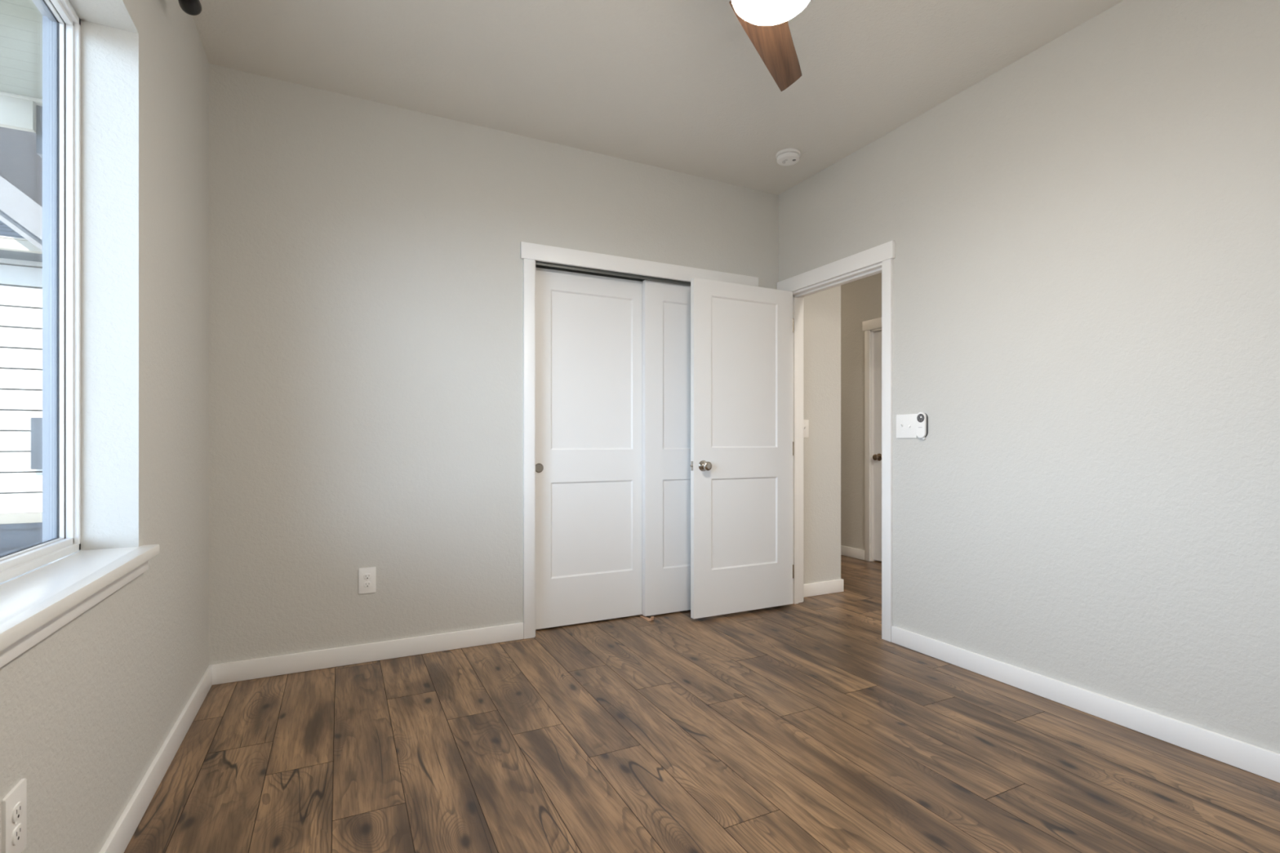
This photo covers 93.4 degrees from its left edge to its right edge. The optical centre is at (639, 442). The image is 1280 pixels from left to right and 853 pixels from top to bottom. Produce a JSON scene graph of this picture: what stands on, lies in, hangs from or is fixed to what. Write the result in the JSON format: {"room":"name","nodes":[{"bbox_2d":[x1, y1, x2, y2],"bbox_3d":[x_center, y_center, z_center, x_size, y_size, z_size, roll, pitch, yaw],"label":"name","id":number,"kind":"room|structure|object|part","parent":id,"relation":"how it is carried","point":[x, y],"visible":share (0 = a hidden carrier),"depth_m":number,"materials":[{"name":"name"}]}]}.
{"room":"empty bedroom","nodes":[
{"label":"empty bedroom","id":0,"kind":"room"},
{"bbox_2d":[0,0,208,852],"bbox_3d":[-1.326,-0.300,1.278,0.200,2.743,4.785,0,0,-26],"label":"wall","id":1,"kind":"structure","parent":0,"point":[86,710],"depth_m":1.72,"materials":[{"name":"paint"}]},
{"bbox_2d":[1,778,26,852],"bbox_3d":[-1.103,0.674,1.064,0.008,0.124,0.077,0,0,-26],"label":"wall outlet","id":2,"kind":"object","parent":1,"relation":"attached to","point":[14,805],"visible":1,"depth_m":1.06,"materials":[{"name":"white plastic"}]},
{"bbox_2d":[11,823,22,845],"bbox_3d":[-1.101,0.693,1.065,0.004,0.027,0.034,0,0,-26],"label":"receptacle","id":3,"kind":"object","parent":2,"relation":"attached to","point":[16,828],"depth_m":1.06,"materials":[{"name":"white plastic"}]},
{"bbox_2d":[11,801,22,822],"bbox_3d":[-1.101,0.654,1.065,0.004,0.027,0.034,0,0,-26],"label":"receptacle","id":4,"kind":"object","parent":2,"relation":"attached to","point":[16,806],"depth_m":1.06,"materials":[{"name":"white plastic"}]},
{"bbox_2d":[0,0,159,667],"bbox_3d":[-1.130,-0.400,0.927,0.244,1.547,1.781,0,0,-26],"label":"window","id":5,"kind":"structure","parent":1,"relation":"in","point":[34,605],"depth_m":1.64,"materials":[{"name":"white plastic"}]},
{"bbox_3d":[-1.194,-0.440,0.896,0.028,1.444,1.689,0,0,-26],"label":"sash","id":6,"kind":"part","parent":5,"relation":"part of","materials":[{"name":"white plastic"}]},
{"bbox_3d":[-1.189,-0.437,0.898,0.039,1.474,1.713,0,0,-26],"label":"frame","id":7,"kind":"part","parent":5,"relation":"part of","materials":[{"name":"white plastic"}]},
{"bbox_3d":[-1.223,-0.437,0.881,0.036,1.474,1.713,0,0,-26],"label":"exterior frame","id":8,"kind":"part","parent":5,"relation":"part of","materials":[{"name":"blue plastic"}]},
{"bbox_3d":[-1.096,0.315,0.944,0.168,0.030,1.781,0,0,-26],"label":"sill","id":9,"kind":"part","parent":5,"relation":"part of","materials":[{"name":"white paint"}]},
{"bbox_2d":[98,666,212,852],"bbox_3d":[-1.052,1.026,0.968,0.014,0.088,3.756,0,0,-26],"label":"baseboard","id":10,"kind":"structure","parent":1,"relation":"attached to","point":[121,835],"depth_m":1.83,"materials":[{"name":"white paint"}]},
{"bbox_2d":[177,0,201,15],"bbox_3d":[-1.007,-1.429,0.987,0.110,0.070,2.199,0,0,-26],"label":"curtain rod","id":11,"kind":"object","parent":1,"relation":"attached to","point":[193,7],"visible":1,"depth_m":1.95,"materials":[{"name":"black metal"}]},
{"bbox_2d":[208,63,778,665],"bbox_3d":[-0.457,-0.300,3.442,3.286,2.743,0.115,0,0,-26],"label":"wall","id":12,"kind":"structure","parent":0,"point":[366,266],"depth_m":2.96,"materials":[{"name":"paint"}]},
{"bbox_2d":[208,622,523,684],"bbox_3d":[-0.480,1.026,3.359,3.171,0.088,0.014,0,0,-26],"label":"baseboard","id":13,"kind":"structure","parent":12,"relation":"attached to","point":[254,668],"depth_m":2.92,"materials":[{"name":"white paint"}]},
{"bbox_2d":[358,567,376,594],"bbox_3d":[-1.329,0.674,2.939,0.077,0.124,0.008,0,0,-26],"label":"wall outlet","id":14,"kind":"object","parent":12,"relation":"attached to","point":[366,576],"visible":1,"depth_m":2.94,"materials":[{"name":"white plastic"}]},
{"bbox_2d":[363,581,371,587],"bbox_3d":[-1.328,0.694,2.937,0.034,0.027,0.004,0,0,-26],"label":"receptacle","id":15,"kind":"object","parent":14,"relation":"attached to","point":[366,584],"depth_m":2.94,"materials":[{"name":"white plastic"}]},
{"bbox_2d":[363,573,371,579],"bbox_3d":[-1.328,0.655,2.937,0.034,0.027,0.004,0,0,-26],"label":"receptacle","id":16,"kind":"object","parent":14,"relation":"attached to","point":[366,576],"depth_m":2.94,"materials":[{"name":"white plastic"}]},
{"bbox_2d":[535,260,690,285],"bbox_3d":[0.037,-1.000,3.693,1.424,0.028,0.098,0,0,-26],"label":"door track","id":17,"kind":"object","parent":12,"relation":"attached to","point":[538,264],"visible":0.55,"depth_m":3.55,"materials":[{"name":"metal"}]},
{"bbox_2d":[535,266,642,629],"bbox_3d":[-0.284,0.028,3.582,0.752,2.066,0.038,0,0,-26],"label":"door","id":18,"kind":"structure","parent":17,"relation":"hanging from","point":[588,327],"depth_m":3.55,"materials":[{"name":"white paint"}]},
{"bbox_3d":[-0.573,0.145,3.419,0.053,0.053,0.003,0,0,-26],"label":"finger pull","id":19,"kind":"part","parent":18,"relation":"part of","materials":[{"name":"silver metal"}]},
{"bbox_2d":[642,280,690,616],"bbox_3d":[0.351,0.028,3.850,0.731,2.066,0.034,0,0,-26],"label":"door","id":20,"kind":"structure","parent":17,"relation":"hanging from","point":[666,306],"depth_m":3.74,"materials":[{"name":"white paint"}]},
{"bbox_2d":[520,241,758,639],"bbox_3d":[0.038,-0.009,3.680,1.590,2.158,0.140,0,0,-26],"label":"trim","id":21,"kind":"structure","parent":12,"relation":"attached to","point":[530,252],"depth_m":3.30,"materials":[{"name":"white paint"}]},
{"bbox_2d":[192,0,1123,195],"bbox_3d":[0.806,-1.732,2.499,5.105,0.120,9.300,0,0,-26],"label":"ceiling","id":22,"kind":"structure","parent":0,"point":[680,86],"depth_m":2.66,"materials":[{"name":"paint"}]},
{"bbox_2d":[728,0,809,91],"bbox_3d":[0.324,-1.444,1.592,1.016,0.456,1.024,0,0,-26],"label":"ceiling fan","id":23,"kind":"object","parent":22,"relation":"hanging from","point":[765,22],"visible":1,"depth_m":1.94,"materials":[{"name":"brown wood"}]},
{"bbox_3d":[0.370,-1.245,1.685,0.227,0.060,0.227,0,0,-26],"label":"lamp shade","id":24,"kind":"part","parent":23,"relation":"part of","materials":[{"name":"white glass"}]},
{"bbox_2d":[775,147,800,165],"bbox_3d":[0.859,-1.649,3.493,0.140,0.046,0.140,0,0,-26],"label":"smoke detector","id":25,"kind":"object","parent":22,"relation":"attached to","point":[786,157],"visible":1,"depth_m":3.46,"materials":[{"name":"white plastic"}]},
{"bbox_2d":[124,555,1279,852],"bbox_3d":[0.895,1.131,2.544,4.905,0.120,9.200,0,0,-26],"label":"floor","id":26,"kind":"structure","parent":0,"point":[791,728],"depth_m":2.02,"materials":[{"name":"brown wood"}]},
{"bbox_2d":[640,615,653,621],"bbox_3d":[0.041,1.058,3.662,0.037,0.025,0.116,0,0,-26],"label":"guide","id":27,"kind":"object","parent":26,"relation":"on","point":[646,618],"visible":1,"depth_m":3.63,"materials":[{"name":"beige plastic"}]},
{"bbox_2d":[803,285,840,584],"bbox_3d":[0.505,-0.300,5.700,0.449,2.743,3.300,0,0,-26],"label":"wall","id":28,"kind":"structure","parent":0,"point":[821,309],"depth_m":4.25,"materials":[{"name":"paint"}]},
{"bbox_2d":[803,419,808,437],"bbox_3d":[1.138,-0.094,4.163,0.078,0.124,0.016,0,0,-26],"label":"light switch","id":29,"kind":"object","parent":28,"relation":"attached to","point":[806,422],"visible":0.71,"depth_m":4.17,"materials":[{"name":"white plastic"}]},
{"bbox_2d":[803,578,843,597],"bbox_3d":[0.536,1.026,5.653,0.463,0.088,3.214,0,0,-26],"label":"baseboard","id":30,"kind":"structure","parent":28,"relation":"attached to","point":[831,586],"depth_m":4.23,"materials":[{"name":"white paint"}]},
{"bbox_2d":[840,272,881,550],"bbox_3d":[3.066,-0.275,3.625,0.175,2.793,9.300,0,0,-26],"label":"wall","id":31,"kind":"structure","parent":0,"point":[860,299],"depth_m":5.59,"materials":[{"name":"paint"}]},
{"bbox_2d":[840,545,864,559],"bbox_3d":[2.981,1.026,3.583,0.014,0.088,9.100,0,0,-26],"label":"baseboard","id":32,"kind":"structure","parent":31,"relation":"attached to","point":[845,551],"depth_m":5.59,"materials":[{"name":"white paint"}]},
{"bbox_2d":[862,317,881,561],"bbox_3d":[2.293,-0.013,5.086,0.136,2.167,0.945,0,0,-26],"label":"trim","id":33,"kind":"structure","parent":31,"relation":"attached to","point":[869,327],"depth_m":5.42,"materials":[{"name":"white paint"}]},
{"bbox_2d":[872,331,881,561],"bbox_3d":[2.264,0.035,5.072,0.100,2.044,0.769,0,0,-26],"label":"door","id":34,"kind":"structure","parent":31,"relation":"in","point":[877,456],"depth_m":5.38,"materials":[{"name":"white paint"}]},
{"bbox_3d":[2.104,0.133,5.354,0.064,0.066,0.066,0,0,-26],"label":"knob","id":35,"kind":"part","parent":34,"relation":"part of","materials":[{"name":"brown metal"}]},
{"bbox_2d":[778,0,1279,754],"bbox_3d":[1.854,-0.300,2.359,0.115,2.743,3.885,0,0,-26],"label":"wall","id":36,"kind":"structure","parent":0,"point":[1086,233],"depth_m":2.36,"materials":[{"name":"paint"}]},
{"bbox_2d":[689,277,793,618],"bbox_3d":[0.661,0.036,3.773,0.804,2.031,0.164,0,0,-26],"label":"door","id":37,"kind":"structure","parent":36,"relation":"in","point":[742,443],"depth_m":3.74,"materials":[{"name":"white paint"}]},
{"bbox_3d":[0.393,0.141,3.583,0.066,0.066,0.064,0,0,-26],"label":"knob","id":38,"kind":"part","parent":37,"relation":"part of","materials":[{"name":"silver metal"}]},
{"bbox_2d":[777,240,895,642],"bbox_3d":[1.203,-0.003,3.666,0.157,2.146,0.949,0,0,-26],"label":"trim","id":39,"kind":"structure","parent":36,"relation":"attached to","point":[878,259],"depth_m":3.39,"materials":[{"name":"white paint"}]},
{"bbox_2d":[896,413,917,438],"bbox_3d":[1.388,-0.084,3.147,0.016,0.124,0.126,0,0,-26],"label":"light switch","id":40,"kind":"object","parent":36,"relation":"attached to","point":[905,424],"visible":1,"depth_m":3.15,"materials":[{"name":"white plastic"}]},
{"bbox_2d":[915,412,928,439],"bbox_3d":[1.429,-0.083,3.055,0.025,0.138,0.054,0,0,-26],"label":"remote","id":41,"kind":"object","parent":36,"relation":"attached to","point":[922,418],"visible":1,"depth_m":3.04,"materials":[{"name":"white plastic"}]},
{"bbox_2d":[891,626,1279,782],"bbox_3d":[1.980,1.026,1.960,0.014,0.088,2.828,0,0,-26],"label":"baseboard","id":42,"kind":"structure","parent":36,"relation":"attached to","point":[1263,762],"depth_m":2.31,"materials":[{"name":"white paint"}]},
{"label":"outside","id":43,"kind":"structure","parent":0,"visible":0},
{"bbox_3d":[-15.440,1.496,-4.086,29.750,0.150,60.000,0,0,-26],"label":"ground","id":44,"kind":"structure","parent":43,"visible":0},
{"bbox_2d":[0,105,42,556],"bbox_3d":[-8.397,-1.399,6.165,9.500,5.640,5.530,0,0,-26],"label":"neighbouring house","id":45,"kind":"structure","parent":44,"relation":"on","point":[20,164],"depth_m":5.16,"materials":[{"name":"white"}]},
{"bbox_2d":[0,0,42,158],"bbox_3d":[-1.697,-1.459,0.861,0.824,0.540,5.200,0,0,-26],"label":"roof eave","id":46,"kind":"object","parent":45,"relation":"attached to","point":[20,20],"visible":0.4,"depth_m":2.70,"materials":[{"name":"metal"}]},
{"bbox_3d":[-5.521,-2.227,4.598,2.050,1.750,0.100,0,0,-26],"label":"rake trim","id":47,"kind":"part","parent":45,"relation":"part of","materials":[{"name":"metal"}]},
{"bbox_2d":[31,417,42,469],"bbox_3d":[-5.087,0.010,5.246,0.295,0.443,0.092,0,0,-26],"label":"utility box","id":48,"kind":"object","parent":45,"relation":"attached to","point":[36,423],"visible":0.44,"depth_m":5.16,"materials":[{"name":"metal"}]}
]}

